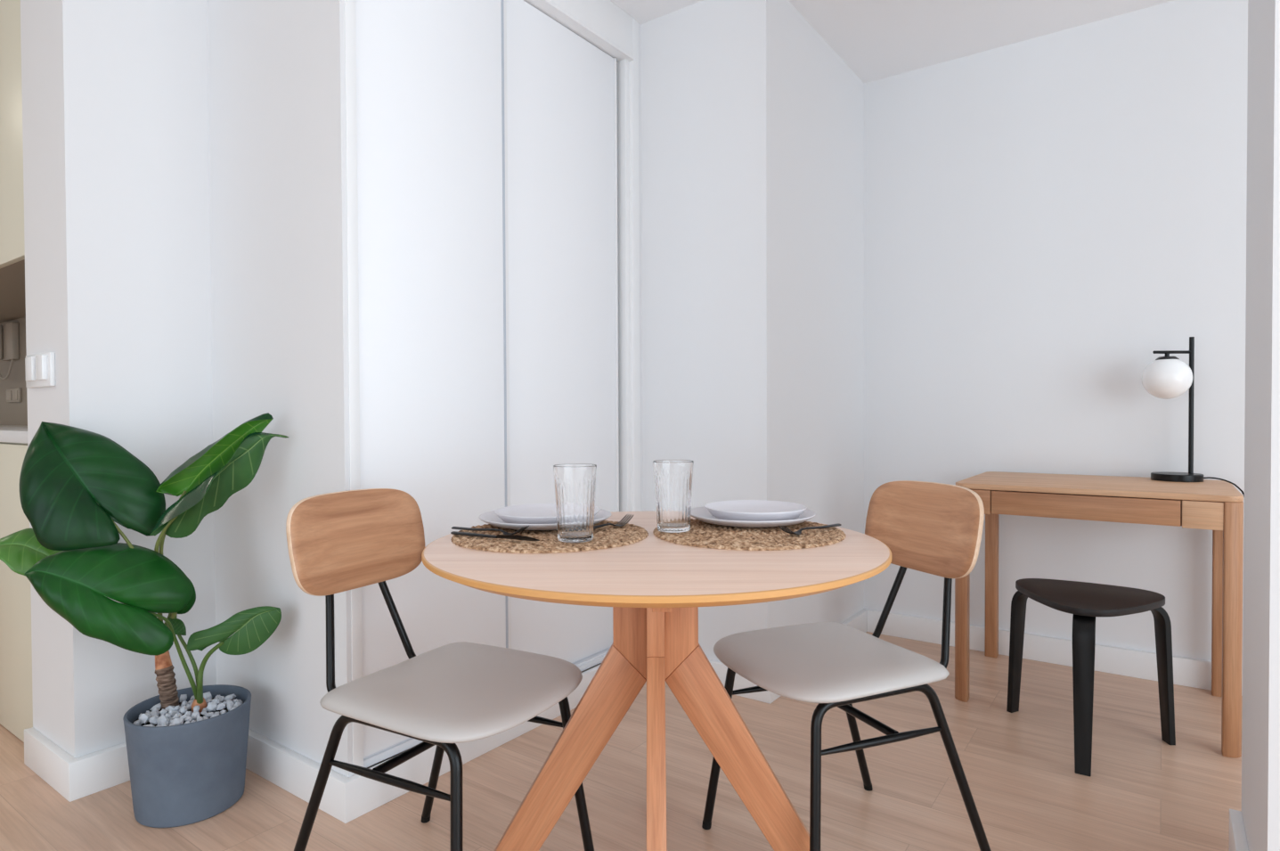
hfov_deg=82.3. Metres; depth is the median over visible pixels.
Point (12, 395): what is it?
wall socket
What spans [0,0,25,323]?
upper cabinet
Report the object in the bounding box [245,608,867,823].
baseboard
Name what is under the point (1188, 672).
baseboard
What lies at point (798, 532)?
fork
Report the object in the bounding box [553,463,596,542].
tumbler
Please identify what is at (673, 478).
tumbler
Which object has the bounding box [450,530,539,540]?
knife
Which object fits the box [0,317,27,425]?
wall
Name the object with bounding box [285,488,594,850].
dining chair
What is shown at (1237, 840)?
baseboard
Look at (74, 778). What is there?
baseboard
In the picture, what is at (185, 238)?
wall
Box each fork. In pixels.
[451,525,529,534]
[593,513,633,529]
[778,522,841,534]
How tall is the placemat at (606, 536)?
0.008 m
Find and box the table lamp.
[1141,336,1244,497]
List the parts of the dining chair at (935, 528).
leg, seat, leg, leg, post, backrest, leg, post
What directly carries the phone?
attached to the wall at (15, 412)
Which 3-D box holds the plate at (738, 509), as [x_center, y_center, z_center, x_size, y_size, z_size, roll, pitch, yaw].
[0.259,0.196,1.647,0.226,0.030,0.226,0,1,36]
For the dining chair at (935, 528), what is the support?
on the floor
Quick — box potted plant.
[0,412,288,827]
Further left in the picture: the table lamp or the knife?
the knife
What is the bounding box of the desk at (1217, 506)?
[954,471,1243,758]
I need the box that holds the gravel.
[133,691,242,725]
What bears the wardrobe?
attached to the wall at (185, 238)
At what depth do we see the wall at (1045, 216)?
2.89 m
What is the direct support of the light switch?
attached to the wall at (185, 238)
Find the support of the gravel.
in the potted plant
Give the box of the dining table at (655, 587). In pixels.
[421,511,891,850]
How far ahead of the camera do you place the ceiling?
2.81 m
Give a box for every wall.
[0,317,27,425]
[20,0,864,777]
[864,0,1247,660]
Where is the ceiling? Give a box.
[610,0,1174,83]
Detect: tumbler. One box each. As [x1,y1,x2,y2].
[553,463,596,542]
[652,459,693,532]
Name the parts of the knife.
handle, blade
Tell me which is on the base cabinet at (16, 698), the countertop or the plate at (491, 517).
the countertop
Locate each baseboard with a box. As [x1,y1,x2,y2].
[24,726,130,801]
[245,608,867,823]
[867,609,1242,695]
[1228,808,1248,850]
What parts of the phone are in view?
cord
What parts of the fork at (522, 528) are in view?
handle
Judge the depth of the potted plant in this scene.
1.80 m
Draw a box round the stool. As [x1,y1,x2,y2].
[1006,578,1175,776]
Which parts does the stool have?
leg, leg, seat, leg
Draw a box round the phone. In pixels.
[0,321,19,379]
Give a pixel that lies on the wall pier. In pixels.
(1260, 731)
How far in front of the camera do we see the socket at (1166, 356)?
2.56 m
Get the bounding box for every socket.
[5,387,21,402]
[1155,352,1179,359]
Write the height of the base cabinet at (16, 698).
0.920 m
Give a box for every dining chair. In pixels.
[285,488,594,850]
[701,480,991,850]
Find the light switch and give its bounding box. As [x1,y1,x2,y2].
[24,351,55,387]
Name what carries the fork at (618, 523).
on the placemat at (606, 536)
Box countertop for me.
[0,424,27,443]
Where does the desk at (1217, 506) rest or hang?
on the floor
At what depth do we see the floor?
1.93 m
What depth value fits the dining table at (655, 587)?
1.38 m
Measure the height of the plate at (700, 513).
0.023 m
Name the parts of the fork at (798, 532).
handle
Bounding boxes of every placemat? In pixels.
[450,520,648,553]
[652,518,846,550]
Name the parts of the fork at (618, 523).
handle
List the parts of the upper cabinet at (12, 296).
panel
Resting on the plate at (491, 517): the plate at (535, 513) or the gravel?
the plate at (535, 513)
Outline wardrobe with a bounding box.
[344,0,640,774]
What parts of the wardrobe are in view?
frame, sliding door, rail, sliding door, rail, frame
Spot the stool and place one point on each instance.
(1085, 600)
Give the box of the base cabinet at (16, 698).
[0,441,32,741]
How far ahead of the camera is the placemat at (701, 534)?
1.46 m
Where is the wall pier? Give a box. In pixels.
[1241,0,1279,850]
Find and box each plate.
[478,508,611,529]
[494,503,600,523]
[690,505,815,527]
[704,499,806,521]
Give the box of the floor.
[0,631,1242,850]
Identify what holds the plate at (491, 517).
on the placemat at (606, 536)
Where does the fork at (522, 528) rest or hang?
on the placemat at (606, 536)
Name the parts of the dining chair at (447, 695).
post, leg, backrest, post, leg, leg, seat, leg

